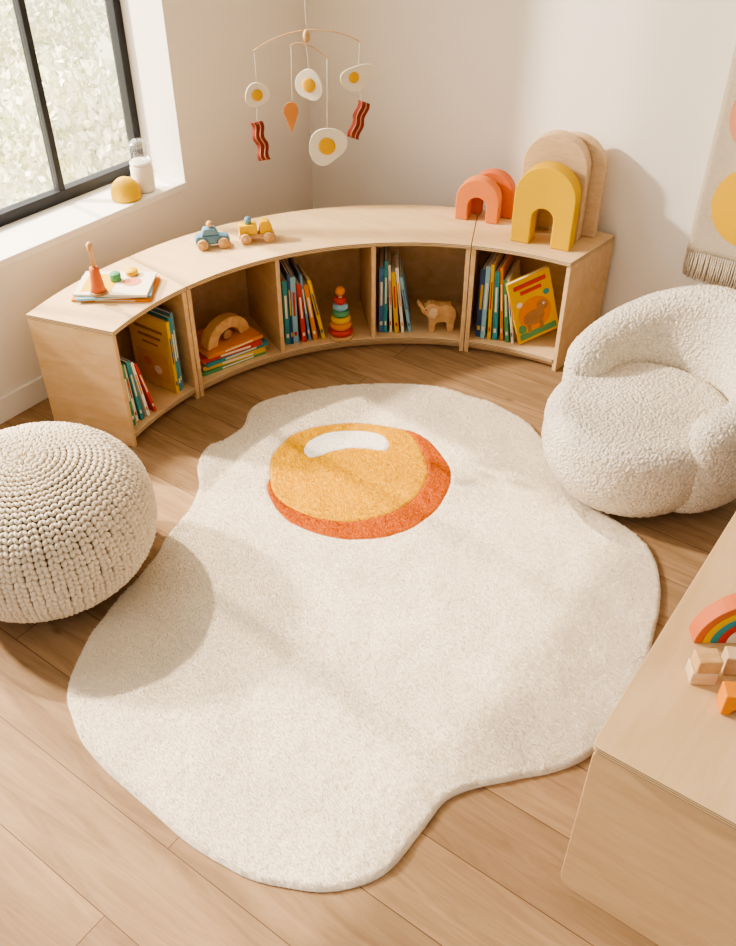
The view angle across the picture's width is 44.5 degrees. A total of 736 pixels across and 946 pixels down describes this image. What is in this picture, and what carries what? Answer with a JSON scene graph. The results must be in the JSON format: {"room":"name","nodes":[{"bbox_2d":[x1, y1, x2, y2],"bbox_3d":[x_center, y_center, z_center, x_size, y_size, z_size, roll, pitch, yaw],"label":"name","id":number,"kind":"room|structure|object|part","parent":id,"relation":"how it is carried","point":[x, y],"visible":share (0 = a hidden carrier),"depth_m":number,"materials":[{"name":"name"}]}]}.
{"room":"children's playroom","nodes":[
{"label":"children's playroom","id":0,"kind":"room"},
{"bbox_2d":[0,0,312,396],"bbox_3d":[-1.736,-1.314,2.274,0.300,3.200,4.560,24,45,27],"label":"wall","id":1,"kind":"structure","parent":0,"point":[192,62],"depth_m":3.69,"materials":[{"name":"paint"}]},
{"bbox_2d":[0,375,47,423],"bbox_3d":[-1.609,-0.048,3.173,0.014,0.100,4.560,24,45,27],"label":"baseboard","id":2,"kind":"structure","parent":1,"relation":"attached to","point":[13,403],"depth_m":3.46,"materials":[{"name":"white paint"}]},
{"bbox_2d":[0,0,186,268],"bbox_3d":[-1.549,-1.594,2.367,0.310,2.380,2.280,24,45,27],"label":"window","id":3,"kind":"structure","parent":1,"relation":"in","point":[38,223],"depth_m":3.48,"materials":[{"name":"white paint"}]},
{"bbox_3d":[-1.638,-1.646,2.408,0.050,2.350,2.280,24,45,27],"label":"frame","id":4,"kind":"part","parent":3,"relation":"part of","materials":[{"name":"black metal"}]},
{"bbox_3d":[-1.549,-0.678,3.103,0.310,0.030,2.280,24,45,27],"label":"sill","id":5,"kind":"part","parent":3,"relation":"part of","materials":[{"name":"white paint"}]},
{"bbox_2d":[111,176,141,202],"bbox_3d":[-0.966,-1.135,3.579,0.120,0.085,0.120,24,45,27],"label":"toy","id":6,"kind":"object","parent":3,"relation":"on","point":[124,189],"visible":1,"depth_m":3.55,"materials":[{"name":"yellow paint"}]},
{"bbox_2d":[129,157,155,193],"bbox_3d":[-0.910,-1.236,3.606,0.090,0.209,0.090,24,45,27],"label":"candle","id":7,"kind":"object","parent":3,"relation":"on","point":[141,168],"visible":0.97,"depth_m":3.60,"materials":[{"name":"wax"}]},
{"bbox_2d":[0,344,735,945],"bbox_3d":[0.117,0.815,2.258,4.880,0.100,4.560,24,45,27],"label":"floor","id":8,"kind":"structure","parent":0,"point":[84,862],"depth_m":2.14,"materials":[{"name":"brown wood"}]},
{"bbox_2d":[0,421,157,623],"bbox_3d":[-0.966,0.126,2.658,0.668,0.451,0.666,9,40,12],"label":"knitted pouf","id":9,"kind":"object","parent":8,"relation":"on","point":[78,507],"visible":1,"depth_m":2.47,"materials":[{"name":"white fabric"}]},
{"bbox_2d":[26,257,199,446],"bbox_3d":[-0.914,-0.438,3.351,0.394,0.486,0.519,24,45,27],"label":"bookcase","id":10,"kind":"object","parent":8,"relation":"on","point":[79,346],"visible":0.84,"depth_m":3.20,"materials":[{"name":"brown wood"}]},
{"bbox_3d":[-1.014,-0.318,3.216,0.333,0.468,0.109,24,45,27],"label":"panel","id":11,"kind":"part","parent":10,"relation":"part of","materials":[{"name":"brown wood"}]},
{"bbox_3d":[-0.913,-0.620,3.204,0.394,0.018,0.519,24,45,27],"label":"panel","id":12,"kind":"part","parent":10,"relation":"part of","materials":[{"name":"brown wood"}]},
{"bbox_2d":[71,276,159,301],"bbox_3d":[-0.902,-0.661,3.232,0.280,0.009,0.181,0,39,0],"label":"picture book","id":13,"kind":"object","parent":10,"relation":"on","point":[157,279],"visible":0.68,"depth_m":3.16,"materials":[{"name":"orange paper"}]},
{"bbox_2d":[76,276,153,301],"bbox_3d":[-0.902,-0.669,3.226,0.260,0.009,0.181,-4,39,-5],"label":"picture book","id":14,"kind":"object","parent":13,"relation":"on","point":[151,289],"visible":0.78,"depth_m":3.15,"materials":[{"name":"paper"}]},
{"bbox_2d":[73,271,156,296],"bbox_3d":[-0.902,-0.676,3.220,0.260,0.010,0.181,1,39,1],"label":"picture book","id":15,"kind":"object","parent":14,"relation":"on","point":[139,285],"visible":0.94,"depth_m":3.20,"materials":[{"name":"beige paint"}]},
{"bbox_2d":[86,242,107,296],"bbox_3d":[-0.943,-0.705,3.095,0.062,0.190,0.062,24,45,27],"label":"toy","id":16,"kind":"object","parent":15,"relation":"on","point":[98,289],"visible":1,"depth_m":3.10,"materials":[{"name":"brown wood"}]},
{"bbox_2d":[80,274,115,291],"bbox_3d":[-0.957,-0.681,3.218,0.109,0.001,0.137,1,39,1],"label":"picture","id":17,"kind":"object","parent":15,"relation":"on","point":[85,286],"depth_m":3.21,"materials":[{"name":"yellow paint"}]},
{"bbox_2d":[109,271,120,281],"bbox_3d":[-0.905,-0.704,3.224,0.040,0.027,0.040,24,45,27],"label":"cylinder","id":18,"kind":"object","parent":15,"relation":"on","point":[115,276],"visible":1,"depth_m":3.21,"materials":[{"name":"paint"}]},
{"bbox_2d":[125,267,137,276],"bbox_3d":[-0.857,-0.730,3.264,0.046,0.017,0.046,24,45,27],"label":"disc","id":19,"kind":"object","parent":15,"relation":"on","point":[131,271],"visible":1,"depth_m":3.25,"materials":[{"name":"paint"}]},
{"bbox_2d":[123,277,141,285],"bbox_3d":[-0.845,-0.685,3.224,0.068,0.001,0.068,1,39,1],"label":"picture","id":20,"kind":"object","parent":15,"relation":"on","point":[127,281],"depth_m":3.22,"materials":[{"name":"pink paper"}]},
{"bbox_3d":[-1.054,-0.508,3.424,0.032,0.433,0.487,20,43,23],"label":"panel","id":21,"kind":"part","parent":10,"relation":"part of","materials":[{"name":"brown wood"}]},
{"bbox_2d":[121,364,135,425],"bbox_3d":[-0.937,-0.308,3.284,0.181,0.260,0.014,23,44,26],"label":"picture book","id":22,"kind":"object","parent":10,"relation":"on","point":[122,365],"visible":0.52,"depth_m":3.23,"materials":[{"name":"green paper"}]},
{"bbox_2d":[121,363,138,421],"bbox_3d":[-0.939,-0.321,3.307,0.191,0.250,0.025,23,44,26],"label":"picture book","id":23,"kind":"object","parent":10,"relation":"on","point":[129,387],"visible":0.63,"depth_m":3.29,"materials":[{"name":"white paper"}]},
{"bbox_2d":[120,357,143,419],"bbox_3d":[-0.923,-0.330,3.311,0.191,0.260,0.032,23,44,26],"label":"picture book","id":24,"kind":"object","parent":10,"relation":"on","point":[124,361],"visible":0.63,"depth_m":3.26,"materials":[{"name":"teal paper"}]},
{"bbox_2d":[121,357,149,415],"bbox_3d":[-0.904,-0.336,3.326,0.181,0.249,0.047,23,44,26],"label":"picture book","id":25,"kind":"object","parent":10,"relation":"on","point":[145,410],"visible":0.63,"depth_m":3.30,"materials":[{"name":"paper"}]},
{"bbox_2d":[122,357,156,411],"bbox_3d":[-0.890,-0.343,3.346,0.181,0.237,0.066,23,44,26],"label":"picture book","id":26,"kind":"object","parent":10,"relation":"on","point":[149,401],"visible":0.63,"depth_m":3.32,"materials":[{"name":"red paper"}]},
{"bbox_2d":[129,313,179,393],"bbox_3d":[-0.823,-0.468,3.442,0.211,0.310,0.016,23,44,26],"label":"picture book","id":27,"kind":"object","parent":10,"relation":"on","point":[150,334],"visible":0.95,"depth_m":3.43,"materials":[{"name":"yellow paper"}]},
{"bbox_2d":[144,356,151,364],"bbox_3d":[-0.851,-0.436,3.482,0.042,0.040,0.001,23,44,26],"label":"picture","id":28,"kind":"object","parent":27,"relation":"attached to","point":[147,359],"depth_m":3.48},
{"bbox_2d":[136,345,171,384],"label":"picture","id":29,"kind":"object","parent":27,"relation":"attached to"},
{"bbox_2d":[154,365,161,373],"bbox_3d":[-0.809,-0.399,3.476,0.042,0.037,0.001,23,44,26],"label":"picture","id":30,"kind":"object","parent":27,"relation":"attached to","point":[157,368],"depth_m":3.47},
{"bbox_2d":[147,310,181,390],"bbox_3d":[-0.807,-0.480,3.450,0.191,0.320,0.014,23,44,26],"label":"picture book","id":31,"kind":"object","parent":10,"relation":"on","point":[151,312],"visible":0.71,"depth_m":3.36,"materials":[{"name":"teal paper"}]},
{"bbox_3d":[-0.912,-0.283,3.475,0.373,0.018,0.478,24,45,27],"label":"panel","id":32,"kind":"part","parent":10,"relation":"part of","materials":[{"name":"brown wood"}]},
{"bbox_2d":[152,307,183,387],"bbox_3d":[-0.804,-0.494,3.459,0.191,0.330,0.014,23,44,26],"label":"picture book","id":33,"kind":"object","parent":10,"relation":"on","point":[158,309],"visible":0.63,"depth_m":3.35,"materials":[{"name":"teal paper"}]},
{"bbox_3d":[-0.796,-0.553,3.508,0.352,0.468,0.018,31,48,33],"label":"panel","id":34,"kind":"part","parent":10,"relation":"part of","materials":[{"name":"brown wood"}]},
{"bbox_2d":[130,205,477,396],"bbox_3d":[-0.209,-0.756,3.747,1.453,0.486,0.538,-12,40,-14],"label":"bookcase","id":35,"kind":"object","parent":8,"relation":"on","point":[335,247],"visible":0.78,"depth_m":3.76,"materials":[{"name":"brown wood"}]},
{"bbox_3d":[-0.782,-0.563,3.520,0.352,0.468,0.018,31,48,33],"label":"panel","id":36,"kind":"part","parent":35,"relation":"part of","materials":[{"name":"brown wood"}]},
{"bbox_2d":[194,221,229,250],"bbox_3d":[-0.606,-0.929,3.490,0.135,0.104,0.084,-9,40,-11],"label":"toy car","id":37,"kind":"object","parent":35,"relation":"on","point":[209,235],"visible":1,"depth_m":3.48,"materials":[{"name":"blue paint"}]},
{"bbox_2d":[201,352,265,375],"bbox_3d":[-0.599,-0.495,3.711,0.290,0.016,0.201,-26,45,-28],"label":"picture book","id":38,"kind":"object","parent":35,"relation":"on","point":[208,372],"visible":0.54,"depth_m":3.63,"materials":[{"name":"green paper"}]},
{"bbox_2d":[200,346,265,370],"bbox_3d":[-0.593,-0.511,3.703,0.280,0.018,0.201,-23,44,-26],"label":"picture book","id":39,"kind":"object","parent":38,"relation":"on","point":[262,349],"visible":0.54,"depth_m":3.65,"materials":[{"name":"yellow paper"}]},
{"bbox_2d":[200,338,267,367],"bbox_3d":[-0.586,-0.528,3.696,0.290,0.016,0.201,-27,46,-29],"label":"picture book","id":40,"kind":"object","parent":39,"relation":"on","point":[264,341],"visible":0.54,"depth_m":3.62,"materials":[{"name":"teal paper"}]},
{"bbox_2d":[199,339,261,363],"bbox_3d":[-0.599,-0.537,3.677,0.270,0.020,0.201,-23,44,-26],"label":"picture book","id":41,"kind":"object","parent":40,"relation":"on","point":[203,359],"visible":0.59,"depth_m":3.61,"materials":[{"name":"paper"}]},
{"bbox_2d":[196,326,262,358],"bbox_3d":[-0.593,-0.553,3.670,0.260,0.014,0.201,-28,47,-30],"label":"picture book","id":42,"kind":"object","parent":41,"relation":"on","point":[237,340],"visible":0.59,"depth_m":3.63,"materials":[{"name":"orange paper"}]},
{"bbox_2d":[200,313,248,350],"bbox_3d":[-0.578,-0.585,3.619,0.050,0.098,0.229,27,46,29],"label":"toy","id":43,"kind":"object","parent":42,"relation":"on","point":[218,327],"visible":1,"depth_m":3.58,"materials":[{"name":"brown wood"}]},
{"bbox_2d":[238,216,274,244],"bbox_3d":[-0.440,-0.961,3.535,0.140,0.097,0.084,-8,39,-9],"label":"toy truck","id":44,"kind":"object","parent":35,"relation":"on","point":[248,230],"visible":1,"depth_m":3.52,"materials":[{"name":"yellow wood"}]},
{"bbox_2d":[280,269,290,344],"bbox_3d":[-0.365,-0.713,3.763,0.020,0.290,0.201,-11,40,-14],"label":"picture book","id":45,"kind":"object","parent":35,"relation":"on","point":[284,294],"visible":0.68,"depth_m":3.68,"materials":[{"name":"paper"}]},
{"bbox_2d":[279,259,293,343],"bbox_3d":[-0.346,-0.723,3.752,0.012,0.320,0.191,-11,40,-14],"label":"picture book","id":46,"kind":"object","parent":35,"relation":"on","point":[282,266],"visible":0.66,"depth_m":3.66,"materials":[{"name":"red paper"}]},
{"bbox_2d":[282,259,298,342],"bbox_3d":[-0.333,-0.726,3.772,0.022,0.300,0.201,-11,40,-14],"label":"picture book","id":47,"kind":"object","parent":35,"relation":"on","point":[292,277],"visible":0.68,"depth_m":3.69,"materials":[{"name":"blue paper"}]},
{"bbox_2d":[289,264,306,341],"bbox_3d":[-0.302,-0.712,3.778,0.032,0.271,0.191,-11,40,-14],"label":"picture book","id":48,"kind":"object","parent":35,"relation":"on","point":[300,312],"visible":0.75,"depth_m":3.71,"materials":[{"name":"red paper"}]},
{"bbox_2d":[288,257,310,340],"bbox_3d":[-0.288,-0.738,3.779,0.037,0.310,0.201,-11,40,-14],"label":"picture book","id":49,"kind":"object","parent":35,"relation":"on","point":[292,263],"visible":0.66,"depth_m":3.70,"materials":[{"name":"paper"}]},
{"bbox_3d":[-0.209,-0.939,3.600,1.454,0.018,0.538,-12,40,-14],"label":"panel","id":50,"kind":"part","parent":35,"relation":"part of","materials":[{"name":"brown wood"}]},
{"bbox_2d":[297,266,317,339],"bbox_3d":[-0.265,-0.718,3.794,0.050,0.260,0.191,-11,40,-14],"label":"picture book","id":51,"kind":"object","parent":35,"relation":"on","point":[312,326],"visible":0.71,"depth_m":3.72,"materials":[{"name":"orange paper"}]},
{"bbox_2d":[296,261,324,338],"bbox_3d":[-0.241,-0.729,3.789,0.068,0.282,0.191,-11,40,-14],"label":"picture book","id":52,"kind":"object","parent":35,"relation":"on","point":[317,319],"visible":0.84,"depth_m":3.72,"materials":[{"name":"yellow paper"}]},
{"bbox_3d":[-0.258,-0.856,3.858,1.423,0.433,0.225,-12,40,-14],"label":"panel","id":53,"kind":"part","parent":35,"relation":"part of","materials":[{"name":"brown wood"}]},
{"bbox_3d":[-0.209,-0.601,3.872,1.410,0.018,0.512,-12,40,-14],"label":"panel","id":54,"kind":"part","parent":35,"relation":"part of","materials":[{"name":"brown wood"}]},
{"bbox_2d":[328,286,353,341],"bbox_3d":[-0.115,-0.674,3.761,0.110,0.232,0.110,24,45,27],"label":"stacking toy","id":55,"kind":"object","parent":35,"relation":"on","point":[340,329],"visible":1,"depth_m":3.76,"materials":[{"name":"multicoloured wood"}]},
{"bbox_2d":[379,247,383,331],"bbox_3d":[0.058,-0.785,3.845,0.020,0.300,0.201,1,39,1],"label":"picture book","id":56,"kind":"object","parent":35,"relation":"on","point":[381,255],"visible":0.94,"depth_m":3.76,"materials":[{"name":"blue paper"}]},
{"bbox_2d":[384,246,387,332],"bbox_3d":[0.076,-0.789,3.827,0.014,0.330,0.191,0,39,1],"label":"picture book","id":57,"kind":"object","parent":35,"relation":"on","point":[386,247],"visible":0.9,"depth_m":3.73,"materials":[{"name":"teal paper"}]},
{"bbox_2d":[388,246,391,331],"bbox_3d":[0.094,-0.788,3.841,0.021,0.310,0.201,1,39,1],"label":"picture book","id":58,"kind":"object","parent":35,"relation":"on","point":[389,247],"visible":0.91,"depth_m":3.76,"materials":[{"name":"paper"}]},
{"bbox_2d":[391,253,398,332],"bbox_3d":[0.115,-0.770,3.842,0.038,0.281,0.191,1,39,1],"label":"picture book","id":59,"kind":"object","parent":35,"relation":"on","point":[393,270],"visible":0.97,"depth_m":3.77,"materials":[{"name":"yellow paper"}]},
{"bbox_2d":[395,248,403,332],"bbox_3d":[0.135,-0.777,3.836,0.043,0.300,0.191,1,39,1],"label":"picture book","id":60,"kind":"object","parent":35,"relation":"on","point":[400,300],"visible":0.98,"depth_m":3.77,"materials":[{"name":"paper"}]},
{"bbox_2d":[399,257,410,331],"bbox_3d":[0.159,-0.764,3.852,0.057,0.258,0.191,1,39,1],"label":"picture book","id":61,"kind":"object","parent":35,"relation":"on","point":[401,269],"visible":0.98,"depth_m":3.80,"materials":[{"name":"paper"}]},
{"bbox_2d":[417,300,457,331],"bbox_3d":[0.297,-0.669,3.829,0.176,0.139,0.060,-3,39,-4],"label":"elephant","id":62,"kind":"object","parent":35,"relation":"on","point":[444,311],"visible":1,"depth_m":3.80},
{"bbox_3d":[0.427,-0.811,3.829,0.018,0.468,0.354,6,39,8],"label":"panel","id":63,"kind":"part","parent":35,"relation":"part of","materials":[{"name":"brown wood"}]},
{"bbox_2d":[66,383,660,891],"bbox_3d":[0.011,0.285,2.824,1.755,0.019,2.002,24,45,27],"label":"rug","id":64,"kind":"object","parent":8,"relation":"on","point":[372,607],"visible":1,"depth_m":2.58,"materials":[{"name":"white carpet"}]},
{"bbox_2d":[464,210,614,370],"bbox_3d":[0.669,-0.757,3.748,0.580,0.486,0.366,15,41,18],"label":"bookcase","id":65,"kind":"object","parent":8,"relation":"on","point":[579,274],"visible":0.65,"depth_m":3.65,"materials":[{"name":"brown wood"}]},
{"bbox_3d":[0.448,-0.809,3.827,0.018,0.468,0.354,6,39,8],"label":"panel","id":66,"kind":"part","parent":65,"relation":"part of","materials":[{"name":"brown wood"}]},
{"bbox_2d":[455,175,501,223],"bbox_3d":[0.453,-1.119,3.670,0.180,0.175,0.060,13,41,15],"label":"block","id":67,"kind":"object","parent":65,"relation":"on","point":[485,188],"visible":1,"depth_m":3.64,"materials":[{"name":"pink paint"}]},
{"bbox_2d":[475,252,493,336],"bbox_3d":[0.501,-0.760,3.806,0.022,0.310,0.201,13,41,15],"label":"picture book","id":68,"kind":"object","parent":65,"relation":"on","point":[483,269],"visible":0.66,"depth_m":3.72,"materials":[{"name":"blue paper"}]},
{"bbox_2d":[480,252,497,338],"bbox_3d":[0.516,-0.755,3.784,0.018,0.330,0.191,13,41,15],"label":"picture book","id":69,"kind":"object","parent":65,"relation":"on","point":[484,324],"visible":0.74,"depth_m":3.71,"materials":[{"name":"blue paper"}]},
{"bbox_2d":[470,168,515,218],"bbox_3d":[0.516,-1.156,3.707,0.180,0.185,0.050,13,41,15],"label":"block","id":70,"kind":"object","parent":65,"relation":"on","point":[507,186],"visible":0.52,"depth_m":3.67,"materials":[{"name":"pink paint"}]},
{"bbox_2d":[487,253,503,339],"bbox_3d":[0.539,-0.758,3.779,0.026,0.340,0.201,13,40,15],"label":"picture book","id":71,"kind":"object","parent":65,"relation":"on","point":[498,258],"visible":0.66,"depth_m":3.69,"materials":[{"name":"yellow paper"}]},
{"bbox_2d":[492,254,507,339],"bbox_3d":[0.562,-0.745,3.787,0.036,0.311,0.201,13,40,15],"label":"picture book","id":72,"kind":"object","parent":65,"relation":"on","point":[496,309],"visible":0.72,"depth_m":3.72,"materials":[{"name":"teal paper"}]},
{"bbox_2d":[500,254,513,340],"bbox_3d":[0.582,-0.747,3.775,0.041,0.330,0.191,13,40,15],"label":"picture book","id":73,"kind":"object","parent":65,"relation":"on","point":[509,259],"visible":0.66,"depth_m":3.69,"materials":[{"name":"orange paper"}]},
{"bbox_2d":[503,261,515,341],"bbox_3d":[0.601,-0.720,3.781,0.050,0.280,0.191,13,40,15],"label":"picture book","id":74,"kind":"object","parent":65,"relation":"on","point":[506,303],"visible":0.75,"depth_m":3.72,"materials":[{"name":"green paper"}]},
{"bbox_2d":[507,260,520,342],"bbox_3d":[0.618,-0.718,3.771,0.055,0.288,0.191,13,40,15],"label":"picture book","id":75,"kind":"object","parent":65,"relation":"on","point":[515,273],"visible":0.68,"depth_m":3.73,"materials":[{"name":"white paper"}]},
{"bbox_3d":[0.666,-0.601,3.872,0.537,0.018,0.344,16,41,19],"label":"panel","id":76,"kind":"part","parent":65,"relation":"part of","materials":[{"name":"brown wood"}]},
{"bbox_3d":[0.734,-0.856,3.857,0.546,0.433,0.038,18,42,21],"label":"panel","id":77,"kind":"part","parent":65,"relation":"part of","materials":[{"name":"brown wood"}]},
{"bbox_2d":[506,265,557,344],"bbox_3d":[0.676,-0.684,3.685,0.265,0.341,0.020,-12,40,-14],"label":"picture book","id":78,"kind":"object","parent":65,"relation":"on","point":[530,295],"visible":1,"depth_m":3.67,"materials":[{"name":"yellow paper"}]},
{"bbox_2d":[519,325,526,333],"bbox_3d":[0.641,-0.594,3.732,0.033,0.042,0.003,-25,42,-3],"label":"picture","id":79,"kind":"object","parent":78,"relation":"attached to","point":[522,328],"depth_m":3.73,"materials":[{"name":"green paper"}]},
{"bbox_2d":[526,320,531,332],"bbox_3d":[0.669,-0.607,3.734,0.017,0.060,0.002,-24,42,-3],"label":"picture","id":80,"kind":"object","parent":78,"relation":"attached to","point":[528,322],"depth_m":3.73},
{"bbox_2d":[524,309,544,324],"bbox_3d":[0.685,-0.644,3.712,0.096,0.072,0.002,-25,42,-3],"label":"picture","id":81,"kind":"object","parent":78,"relation":"on","point":[533,315],"depth_m":3.71},
{"bbox_2d":[519,296,550,328],"bbox_3d":[0.687,-0.659,3.700,0.148,0.156,0.001,-24,42,-3],"label":"picture","id":82,"kind":"object","parent":78,"relation":"on","point":[531,304],"depth_m":3.68},
{"bbox_2d":[520,320,556,340],"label":"picture","id":83,"kind":"object","parent":78,"relation":"attached to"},
{"bbox_2d":[538,315,543,327],"bbox_3d":[0.720,-0.630,3.737,0.017,0.060,0.002,-24,42,-3],"label":"picture","id":84,"kind":"object","parent":78,"relation":"on","point":[540,317],"depth_m":3.74,"materials":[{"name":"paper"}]},
{"bbox_2d":[537,298,547,309],"bbox_3d":[0.714,-0.691,3.686,0.052,0.054,0.002,-25,42,-3],"label":"picture","id":85,"kind":"object","parent":78,"relation":"on","point":[542,303],"depth_m":3.68,"materials":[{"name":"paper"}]},
{"bbox_3d":[0.669,-0.940,3.601,0.580,0.018,0.365,15,41,18],"label":"panel","id":86,"kind":"part","parent":65,"relation":"part of","materials":[{"name":"brown wood"}]},
{"bbox_2d":[510,161,580,250],"bbox_3d":[0.684,-1.029,3.450,0.240,0.310,0.075,17,42,20],"label":"block","id":87,"kind":"object","parent":65,"relation":"on","point":[552,186],"visible":1,"depth_m":3.41,"materials":[{"name":"yellow paint"}]},
{"bbox_2d":[521,130,591,240],"bbox_3d":[0.722,-1.119,3.490,0.255,0.400,0.060,17,42,20],"label":"block","id":88,"kind":"object","parent":65,"relation":"on","point":[566,148],"visible":0.46,"depth_m":3.39,"materials":[{"name":"brown wood"}]},
{"bbox_2d":[537,131,607,236],"bbox_3d":[0.794,-1.133,3.520,0.255,0.385,0.050,17,42,20],"label":"block","id":89,"kind":"object","parent":65,"relation":"on","point":[599,160],"visible":0.31,"depth_m":3.48,"materials":[{"name":"brown wood"}]},
{"bbox_3d":[0.874,-0.681,3.668,0.018,0.468,0.326,29,47,31],"label":"panel","id":90,"kind":"part","parent":65,"relation":"part of","materials":[{"name":"brown wood"}]},
{"bbox_2d":[541,285,735,517],"bbox_3d":[0.974,-0.231,3.011,0.816,0.588,0.735,-23,44,-26],"label":"armchair","id":91,"kind":"object","parent":8,"relation":"on","point":[640,421],"visible":1,"depth_m":2.93,"materials":[{"name":"fabric"}]},
{"bbox_3d":[0.902,-0.120,3.038,0.646,0.314,0.604,-23,44,-26],"label":"seat","id":92,"kind":"part","parent":91,"relation":"part of","materials":[{"name":"fabric"}]},
{"bbox_2d":[561,512,735,945],"bbox_3d":[0.990,0.584,2.026,0.666,0.552,1.032,24,45,27],"label":"table","id":93,"kind":"object","parent":8,"relation":"on","point":[652,844],"visible":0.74,"depth_m":1.76,"materials":[{"name":"beige wood"}]},
{"bbox_3d":[0.706,0.837,1.729,0.664,0.530,0.022,24,45,27],"label":"panel","id":94,"kind":"part","parent":93,"relation":"part of","materials":[{"name":"beige wood"}]},
{"bbox_2d":[685,658,718,684],"bbox_3d":[0.665,0.395,1.792,0.052,0.034,0.042,3,39,3],"label":"wooden block","id":95,"kind":"object","parent":93,"relation":"on","point":[693,677],"visible":0.72,"depth_m":1.78,"materials":[{"name":"brown wood"}]},
{"bbox_2d":[691,648,723,672],"bbox_3d":[0.667,0.369,1.770,0.048,0.032,0.038,-1,39,-1],"label":"wooden block","id":96,"kind":"object","parent":95,"relation":"on","point":[709,660],"visible":1,"depth_m":1.76,"materials":[{"name":"brown wood"}]},
{"bbox_2d":[689,593,735,642],"bbox_3d":[0.796,0.295,1.848,0.240,0.120,0.040,0,39,0],"label":"rainbow stacker","id":97,"kind":"object","parent":93,"relation":"on","point":[716,622],"visible":1,"depth_m":1.84,"materials":[{"name":"pink paint"}]},
{"bbox_2d":[716,681,735,714],"bbox_3d":[0.713,0.434,1.727,0.070,0.055,0.040,4,39,5],"label":"block","id":98,"kind":"object","parent":93,"relation":"on","point":[726,697],"visible":1,"depth_m":1.72,"materials":[{"name":"orange paint"}]},
{"bbox_2d":[721,646,735,674],"bbox_3d":[0.733,0.377,1.803,0.042,0.050,0.034,4,39,5],"label":"wooden block","id":99,"kind":"object","parent":93,"relation":"on","point":[728,656],"visible":0.79,"depth_m":1.79,"materials":[{"name":"brown wood"}]},
{"bbox_2d":[305,0,735,317],"bbox_3d":[1.626,-1.612,2.645,5.180,3.200,0.238,24,45,27],"label":"wall","id":100,"kind":"structure","parent":0,"point":[460,90],"depth_m":3.52,"materials":[{"name":"paint"}]},
{"bbox_3d":[0.238,-1.702,0.123,5.180,0.100,4.960,24,45,27],"label":"ceiling","id":101,"kind":"structure","parent":0,"visible":0},
{"bbox_2d":[245,0,377,165],"bbox_3d":[-0.184,-1.947,2.348,0.431,2.306,0.038,-1,39,-1],"label":"mobile","id":102,"kind":"object","parent":101,"relation":"hanging from","point":[326,145],"visible":1,"depth_m":2.94,"materials":[{"name":"fabric"}]},
{"bbox_3d":[-0.279,-1.356,2.823,0.171,0.064,0.004,0,39,0],"label":"wire arm","id":103,"kind":"part","parent":102,"relation":"part of"},
{"bbox_3d":[-0.188,-1.334,2.841,0.117,0.047,0.003,0,39,0],"label":"wire arm","id":104,"kind":"part","parent":102,"relation":"part of","materials":[{"name":"brown wood"}]},
{"bbox_3d":[-0.109,-1.367,2.814,0.169,0.039,0.004,0,39,0],"label":"wire arm","id":105,"kind":"part","parent":102,"relation":"part of"},
{"label":"outside","id":106,"kind":"structure","parent":0,"visible":0},
{"bbox_2d":[0,0,120,205],"bbox_3d":[-6.106,-2.260,7.045,11.500,0.100,18.000,24,45,27],"label":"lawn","id":107,"kind":"structure","parent":106,"point":[107,55],"depth_m":9.96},
{"bbox_2d":[0,166,13,208],"bbox_3d":[-2.264,-1.208,4.535,0.939,1.221,0.956,22,44,25],"label":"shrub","id":108,"kind":"object","parent":107,"relation":"on","point":[3,192],"visible":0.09,"depth_m":4.57,"materials":[{"name":"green plant"}]},
{"bbox_2d":[0,0,79,107],"bbox_3d":[-2.857,-3.611,7.071,1.224,1.712,1.243,24,45,27],"label":"shrub","id":109,"kind":"object","parent":107,"relation":"on","point":[47,1],"visible":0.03,"depth_m":7.09,"materials":[{"name":"green plant"}]},
{"bbox_2d":[0,0,106,179],"bbox_3d":[-2.264,-2.676,6.077,1.082,1.470,1.048,24,45,27],"label":"shrub","id":110,"kind":"object","parent":107,"relation":"on","point":[11,48],"visible":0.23,"depth_m":5.85,"materials":[{"name":"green plant"}]},
{"bbox_2d":[0,36,130,205],"bbox_3d":[-1.661,-1.777,5.213,0.965,1.345,0.960,24,45,27],"label":"shrub","id":111,"kind":"object","parent":107,"relation":"on","point":[78,130],"visible":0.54,"depth_m":4.90,"materials":[{"name":"green plant"}]},
{"bbox_2d":[38,0,109,41],"bbox_3d":[-2.982,-5.237,8.895,1.542,1.919,1.534,24,45,27],"label":"shrub","id":112,"kind":"object","parent":107,"relation":"on","point":[87,9],"visible":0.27,"depth_m":9.20,"materials":[{"name":"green plant"}]},
{"bbox_2d":[105,17,112,49],"bbox_3d":[-1.503,-3.428,7.024,1.008,1.500,1.021,-22,44,-25],"label":"shrub","id":113,"kind":"object","parent":107,"relation":"on","point":[106,19],"visible":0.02,"depth_m":6.98,"materials":[{"name":"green plant"}]}
]}

